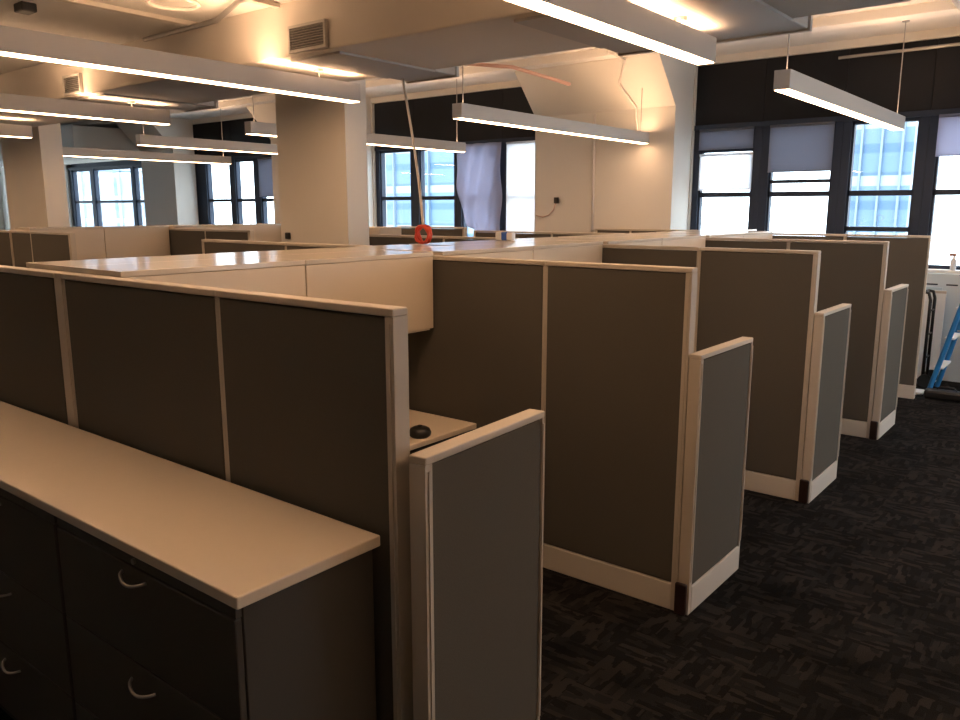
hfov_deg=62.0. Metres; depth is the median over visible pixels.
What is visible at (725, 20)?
ceiling
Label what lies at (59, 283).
post
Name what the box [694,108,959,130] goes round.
trim
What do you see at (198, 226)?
upper cabinet
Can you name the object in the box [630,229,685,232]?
panel
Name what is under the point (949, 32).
wall
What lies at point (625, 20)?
pendant light
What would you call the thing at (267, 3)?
rail
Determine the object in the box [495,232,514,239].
package
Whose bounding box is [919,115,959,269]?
window
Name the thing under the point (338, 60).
air duct
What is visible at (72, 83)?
air vent
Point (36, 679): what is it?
file cabinet
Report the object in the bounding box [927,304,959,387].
step ladder
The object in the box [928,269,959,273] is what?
trim
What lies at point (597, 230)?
panel
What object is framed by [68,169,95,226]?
window
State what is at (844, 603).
floor
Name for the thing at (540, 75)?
pipe
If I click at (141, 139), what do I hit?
pendant light
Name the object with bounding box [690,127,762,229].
window
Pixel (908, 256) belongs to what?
panel
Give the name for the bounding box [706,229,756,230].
upper cabinet
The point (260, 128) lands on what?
pendant light
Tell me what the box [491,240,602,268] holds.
upper cabinet
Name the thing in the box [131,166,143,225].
window
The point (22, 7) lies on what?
ceiling speaker
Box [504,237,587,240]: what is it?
upper cabinet
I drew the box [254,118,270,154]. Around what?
transom panel
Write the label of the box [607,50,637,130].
conduit
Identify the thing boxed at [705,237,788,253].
panel
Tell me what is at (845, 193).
window
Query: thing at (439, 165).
office tower
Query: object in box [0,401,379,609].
countertop
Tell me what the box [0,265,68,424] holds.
panel
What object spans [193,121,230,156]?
transom panel
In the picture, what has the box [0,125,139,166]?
air duct
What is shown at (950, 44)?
trim
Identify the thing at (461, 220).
window
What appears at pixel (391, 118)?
transom panel
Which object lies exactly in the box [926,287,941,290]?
leaning board
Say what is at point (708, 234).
upper cabinet
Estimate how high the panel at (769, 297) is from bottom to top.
1.600 m
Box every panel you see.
[0,230,14,265]
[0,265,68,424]
[10,231,32,267]
[30,231,76,261]
[61,273,228,481]
[169,228,205,254]
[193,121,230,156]
[201,239,286,253]
[205,229,253,243]
[215,289,412,719]
[229,118,255,156]
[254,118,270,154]
[285,242,369,249]
[369,234,443,245]
[374,99,413,146]
[397,226,466,239]
[408,255,549,434]
[409,409,544,719]
[414,94,457,141]
[444,236,520,241]
[457,89,502,141]
[473,230,551,237]
[503,87,534,138]
[543,261,697,609]
[552,232,623,236]
[595,228,630,232]
[602,244,698,346]
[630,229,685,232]
[674,337,752,615]
[694,247,820,500]
[695,59,767,125]
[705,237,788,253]
[764,49,849,120]
[772,233,845,243]
[788,239,889,437]
[798,303,850,502]
[845,39,937,115]
[845,234,931,398]
[869,284,908,439]
[931,36,959,109]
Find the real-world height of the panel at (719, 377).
1.225 m
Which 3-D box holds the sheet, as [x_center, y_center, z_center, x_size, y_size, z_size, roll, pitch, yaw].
[4.404,0.317,8.187,0.260,0.034,0.180,8,14,38]
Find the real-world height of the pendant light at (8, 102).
0.544 m
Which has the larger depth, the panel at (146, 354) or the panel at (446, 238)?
the panel at (446, 238)
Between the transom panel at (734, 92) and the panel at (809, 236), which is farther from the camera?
the transom panel at (734, 92)
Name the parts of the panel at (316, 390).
edge trim, trim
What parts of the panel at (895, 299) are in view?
trim, trim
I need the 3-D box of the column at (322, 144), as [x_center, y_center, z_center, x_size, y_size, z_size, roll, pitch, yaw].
[-1.405,-1.361,7.151,0.932,3.719,0.262,8,14,38]
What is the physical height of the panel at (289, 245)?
1.600 m
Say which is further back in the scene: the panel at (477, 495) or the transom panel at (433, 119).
the transom panel at (433, 119)
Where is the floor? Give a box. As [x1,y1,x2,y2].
[0,381,959,719]
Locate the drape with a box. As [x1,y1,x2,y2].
[456,142,501,232]
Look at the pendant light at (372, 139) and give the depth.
10.71 m
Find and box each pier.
[116,118,198,224]
[246,97,373,226]
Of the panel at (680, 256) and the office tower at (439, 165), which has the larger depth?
the office tower at (439, 165)
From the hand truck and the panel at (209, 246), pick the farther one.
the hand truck
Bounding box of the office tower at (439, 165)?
[386,150,473,239]
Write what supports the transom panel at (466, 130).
attached to the wall at (949, 32)
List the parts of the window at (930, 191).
frame, sash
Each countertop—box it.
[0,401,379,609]
[409,409,475,453]
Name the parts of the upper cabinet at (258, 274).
door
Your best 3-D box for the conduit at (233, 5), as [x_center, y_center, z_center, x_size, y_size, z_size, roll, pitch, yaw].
[-1.907,-2.391,5.596,0.170,0.036,2.020,-10,14,-42]
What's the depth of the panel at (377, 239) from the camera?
7.88 m
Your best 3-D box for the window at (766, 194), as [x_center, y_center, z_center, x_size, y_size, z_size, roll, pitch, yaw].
[3.863,-2.000,9.664,0.928,1.640,0.150,8,14,38]
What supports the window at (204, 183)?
in the wall at (949, 32)
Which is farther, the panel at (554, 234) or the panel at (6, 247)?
the panel at (6, 247)
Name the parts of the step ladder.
rail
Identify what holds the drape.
hanging from the wall at (949, 32)
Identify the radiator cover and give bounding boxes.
[926,272,959,381]
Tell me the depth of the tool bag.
7.83 m
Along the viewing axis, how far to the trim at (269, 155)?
16.02 m
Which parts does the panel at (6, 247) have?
edge trim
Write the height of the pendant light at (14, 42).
0.544 m
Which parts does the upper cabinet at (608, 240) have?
door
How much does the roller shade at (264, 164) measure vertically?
0.758 m
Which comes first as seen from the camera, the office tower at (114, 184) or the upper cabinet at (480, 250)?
the upper cabinet at (480, 250)
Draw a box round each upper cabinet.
[15,226,105,259]
[26,252,293,272]
[70,257,305,296]
[95,225,170,258]
[164,224,230,231]
[229,223,281,244]
[253,244,440,253]
[257,250,432,333]
[390,244,532,264]
[409,240,532,245]
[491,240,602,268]
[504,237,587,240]
[562,234,642,237]
[564,237,661,249]
[623,232,678,234]
[624,234,705,250]
[665,230,715,232]
[672,232,743,240]
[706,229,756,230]
[716,230,772,241]
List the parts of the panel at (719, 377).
trim, trim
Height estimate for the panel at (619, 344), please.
1.600 m
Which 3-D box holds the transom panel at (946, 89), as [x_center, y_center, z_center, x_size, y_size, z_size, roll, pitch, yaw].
[5.241,-3.006,8.285,0.918,0.726,0.040,8,14,38]
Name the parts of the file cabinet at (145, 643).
drawer, drawer pull, drawer pull, drawer, rail, drawer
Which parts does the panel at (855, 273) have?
trim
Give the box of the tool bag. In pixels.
[924,386,959,402]
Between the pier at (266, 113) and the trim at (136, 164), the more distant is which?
the trim at (136, 164)
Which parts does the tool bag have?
bag handle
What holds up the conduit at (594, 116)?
attached to the wall at (949, 32)
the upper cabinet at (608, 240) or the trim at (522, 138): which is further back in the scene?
the trim at (522, 138)
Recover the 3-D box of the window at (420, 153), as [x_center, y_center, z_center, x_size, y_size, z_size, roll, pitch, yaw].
[-0.682,-2.672,13.220,0.938,1.640,0.150,8,14,38]
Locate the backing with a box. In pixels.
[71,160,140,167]
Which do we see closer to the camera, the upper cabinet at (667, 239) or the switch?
the upper cabinet at (667, 239)
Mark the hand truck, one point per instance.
(923, 380)
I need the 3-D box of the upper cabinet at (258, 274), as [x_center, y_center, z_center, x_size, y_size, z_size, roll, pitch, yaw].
[-1.234,-0.210,3.492,0.411,0.424,0.876,8,14,38]
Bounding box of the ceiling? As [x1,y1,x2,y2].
[0,0,959,127]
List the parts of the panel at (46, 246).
trim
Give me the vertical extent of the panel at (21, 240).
1.600 m
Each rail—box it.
[56,0,198,25]
[248,0,279,8]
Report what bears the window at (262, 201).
in the wall at (949, 32)
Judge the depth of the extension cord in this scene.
5.34 m
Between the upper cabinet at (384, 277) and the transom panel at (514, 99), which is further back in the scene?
the transom panel at (514, 99)
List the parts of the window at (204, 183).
sash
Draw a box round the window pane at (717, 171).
[698,152,752,189]
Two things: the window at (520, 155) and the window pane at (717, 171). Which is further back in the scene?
the window at (520, 155)
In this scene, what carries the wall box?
attached to the column at (322, 144)
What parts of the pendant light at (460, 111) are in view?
hanger rod, hanger rod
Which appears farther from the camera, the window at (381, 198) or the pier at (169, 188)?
the pier at (169, 188)
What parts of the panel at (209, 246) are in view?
trim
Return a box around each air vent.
[62,73,83,95]
[287,19,328,53]
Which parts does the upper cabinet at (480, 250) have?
door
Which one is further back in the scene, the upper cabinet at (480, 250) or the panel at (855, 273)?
the panel at (855, 273)
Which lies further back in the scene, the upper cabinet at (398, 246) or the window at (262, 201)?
the window at (262, 201)
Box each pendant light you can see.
[0,25,360,102]
[0,93,170,124]
[0,124,32,137]
[62,108,231,163]
[135,125,277,153]
[244,96,276,136]
[367,133,465,152]
[452,65,648,143]
[505,0,716,64]
[773,20,909,130]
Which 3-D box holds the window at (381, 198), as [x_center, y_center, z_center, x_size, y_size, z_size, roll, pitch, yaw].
[-1.411,-2.780,13.791,0.923,1.640,0.150,8,14,38]
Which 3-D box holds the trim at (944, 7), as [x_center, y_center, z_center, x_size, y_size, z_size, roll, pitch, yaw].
[-3.351,-4.386,13.349,29.400,0.100,0.220,8,14,38]
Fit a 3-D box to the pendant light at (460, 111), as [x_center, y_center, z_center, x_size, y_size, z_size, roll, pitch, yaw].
[0.935,-2.978,8.554,0.110,1.064,3.672,8,14,38]
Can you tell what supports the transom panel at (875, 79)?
attached to the wall at (949, 32)
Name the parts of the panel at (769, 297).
edge trim, trim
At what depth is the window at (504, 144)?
12.28 m
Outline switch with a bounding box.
[554,197,558,202]
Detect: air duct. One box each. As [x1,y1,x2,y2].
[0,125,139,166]
[76,93,218,111]
[291,51,458,83]
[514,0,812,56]
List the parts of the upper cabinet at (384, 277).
door, finger pull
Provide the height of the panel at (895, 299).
1.225 m
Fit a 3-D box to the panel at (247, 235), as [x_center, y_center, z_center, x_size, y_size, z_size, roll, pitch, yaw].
[-3.097,-0.818,9.978,0.948,1.600,0.060,8,14,38]
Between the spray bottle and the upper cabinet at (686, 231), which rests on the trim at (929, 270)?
the spray bottle
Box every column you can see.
[1,123,69,230]
[275,79,369,247]
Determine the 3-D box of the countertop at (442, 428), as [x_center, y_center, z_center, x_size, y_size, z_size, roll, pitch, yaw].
[-0.736,0.791,3.849,0.900,0.715,1.730,8,14,38]
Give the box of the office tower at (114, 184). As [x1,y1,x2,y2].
[78,168,145,225]
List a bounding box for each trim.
[60,0,959,125]
[67,163,141,170]
[231,154,270,159]
[374,137,534,150]
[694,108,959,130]
[838,42,959,59]
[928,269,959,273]
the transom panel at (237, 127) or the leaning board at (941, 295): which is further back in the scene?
the transom panel at (237, 127)
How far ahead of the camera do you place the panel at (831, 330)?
5.14 m
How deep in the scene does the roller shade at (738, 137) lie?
10.01 m
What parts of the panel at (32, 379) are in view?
edge trim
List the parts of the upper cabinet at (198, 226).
door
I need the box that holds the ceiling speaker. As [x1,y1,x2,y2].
[14,1,36,14]
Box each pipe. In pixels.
[466,63,570,85]
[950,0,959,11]
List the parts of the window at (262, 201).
frame, sash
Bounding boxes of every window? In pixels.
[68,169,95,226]
[91,167,135,225]
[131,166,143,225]
[195,163,234,223]
[231,159,258,223]
[256,159,273,222]
[375,149,414,226]
[414,149,457,226]
[458,143,502,230]
[502,143,505,230]
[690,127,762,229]
[757,121,843,233]
[835,116,929,236]
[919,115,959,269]
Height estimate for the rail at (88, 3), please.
0.029 m
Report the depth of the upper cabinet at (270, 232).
11.76 m
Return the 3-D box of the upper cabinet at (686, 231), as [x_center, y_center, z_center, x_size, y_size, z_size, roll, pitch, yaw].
[2.235,-1.143,8.427,0.411,0.424,0.876,8,14,38]
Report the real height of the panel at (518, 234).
1.600 m
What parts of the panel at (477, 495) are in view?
trim, trim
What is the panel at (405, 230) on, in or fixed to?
on the floor
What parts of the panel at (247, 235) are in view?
trim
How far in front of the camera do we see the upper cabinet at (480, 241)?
5.59 m
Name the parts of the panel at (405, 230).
trim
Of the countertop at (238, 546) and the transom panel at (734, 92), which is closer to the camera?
the countertop at (238, 546)
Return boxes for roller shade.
[257,157,272,196]
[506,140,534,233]
[699,126,754,150]
[767,121,834,172]
[935,113,959,156]
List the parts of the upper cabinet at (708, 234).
door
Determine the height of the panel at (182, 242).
1.600 m
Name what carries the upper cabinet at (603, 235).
attached to the panel
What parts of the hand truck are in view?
tube frame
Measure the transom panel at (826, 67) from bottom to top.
0.726 m
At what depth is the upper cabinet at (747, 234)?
8.28 m
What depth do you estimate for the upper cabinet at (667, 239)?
6.83 m
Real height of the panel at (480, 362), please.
1.600 m
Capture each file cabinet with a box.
[0,488,76,719]
[57,517,376,719]
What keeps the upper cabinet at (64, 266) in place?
attached to the panel
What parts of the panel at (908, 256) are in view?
edge trim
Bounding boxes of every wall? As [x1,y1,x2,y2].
[0,26,959,273]
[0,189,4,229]
[515,52,694,234]
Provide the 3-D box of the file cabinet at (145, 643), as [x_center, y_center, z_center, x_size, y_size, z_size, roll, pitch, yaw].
[-0.800,0.951,2.376,0.916,0.948,0.471,8,14,38]
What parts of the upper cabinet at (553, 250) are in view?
door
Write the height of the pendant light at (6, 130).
0.544 m
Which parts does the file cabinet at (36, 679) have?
drawer pull, rail, drawer, drawer, drawer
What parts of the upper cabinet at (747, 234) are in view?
door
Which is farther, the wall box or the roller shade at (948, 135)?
the roller shade at (948, 135)
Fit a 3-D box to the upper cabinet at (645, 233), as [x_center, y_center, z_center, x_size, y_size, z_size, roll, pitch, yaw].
[1.642,-1.005,7.696,0.411,0.424,0.876,8,14,38]
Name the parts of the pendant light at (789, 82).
hanger rod, hanger rod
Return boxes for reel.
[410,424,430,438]
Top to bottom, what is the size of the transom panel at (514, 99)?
0.726 m
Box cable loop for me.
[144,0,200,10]
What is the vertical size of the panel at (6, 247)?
1.600 m
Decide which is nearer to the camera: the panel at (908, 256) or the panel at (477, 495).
the panel at (477, 495)
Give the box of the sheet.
[915,389,923,395]
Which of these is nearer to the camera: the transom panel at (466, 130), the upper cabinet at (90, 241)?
the upper cabinet at (90, 241)
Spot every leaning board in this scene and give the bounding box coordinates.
[917,290,946,381]
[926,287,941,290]
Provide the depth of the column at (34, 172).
10.37 m
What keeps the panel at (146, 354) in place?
on the floor
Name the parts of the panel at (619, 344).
edge trim, trim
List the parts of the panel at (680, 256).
edge trim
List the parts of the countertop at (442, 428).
support panel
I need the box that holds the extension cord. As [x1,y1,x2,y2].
[402,79,432,243]
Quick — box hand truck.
[916,289,937,387]
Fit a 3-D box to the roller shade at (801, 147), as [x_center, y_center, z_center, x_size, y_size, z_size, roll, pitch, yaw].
[3.805,-2.522,9.482,0.740,0.558,0.032,8,14,38]
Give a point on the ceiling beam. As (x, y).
(429, 34)
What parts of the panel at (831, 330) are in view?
trim, trim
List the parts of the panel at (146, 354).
edge trim, edge trim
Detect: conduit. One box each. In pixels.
[142,0,251,41]
[591,114,595,232]
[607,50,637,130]
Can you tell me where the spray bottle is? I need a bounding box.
[949,253,956,269]
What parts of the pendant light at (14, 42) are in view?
hanger rod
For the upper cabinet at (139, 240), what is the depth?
10.26 m
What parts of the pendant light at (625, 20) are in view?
hanger rod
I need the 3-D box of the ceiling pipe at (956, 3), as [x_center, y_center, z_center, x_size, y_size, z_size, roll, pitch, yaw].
[3.087,-2.842,5.613,0.059,0.059,3.900,8,14,38]
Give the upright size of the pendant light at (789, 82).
1.064 m
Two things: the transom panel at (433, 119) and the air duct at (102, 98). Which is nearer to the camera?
the air duct at (102, 98)
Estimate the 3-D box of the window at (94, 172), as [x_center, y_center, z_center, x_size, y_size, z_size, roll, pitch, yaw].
[-8.985,-3.900,19.718,1.978,1.640,0.150,8,14,38]
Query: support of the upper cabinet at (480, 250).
attached to the panel
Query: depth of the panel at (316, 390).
2.25 m
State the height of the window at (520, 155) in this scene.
1.618 m
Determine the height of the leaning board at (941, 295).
0.990 m
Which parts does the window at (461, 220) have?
sash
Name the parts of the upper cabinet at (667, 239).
door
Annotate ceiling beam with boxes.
[0,0,911,126]
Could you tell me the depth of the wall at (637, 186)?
10.32 m
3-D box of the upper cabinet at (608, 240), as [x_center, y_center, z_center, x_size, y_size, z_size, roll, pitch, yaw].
[1.046,-0.742,6.306,0.411,0.424,0.876,8,14,38]
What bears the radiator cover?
on the floor
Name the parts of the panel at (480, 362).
edge trim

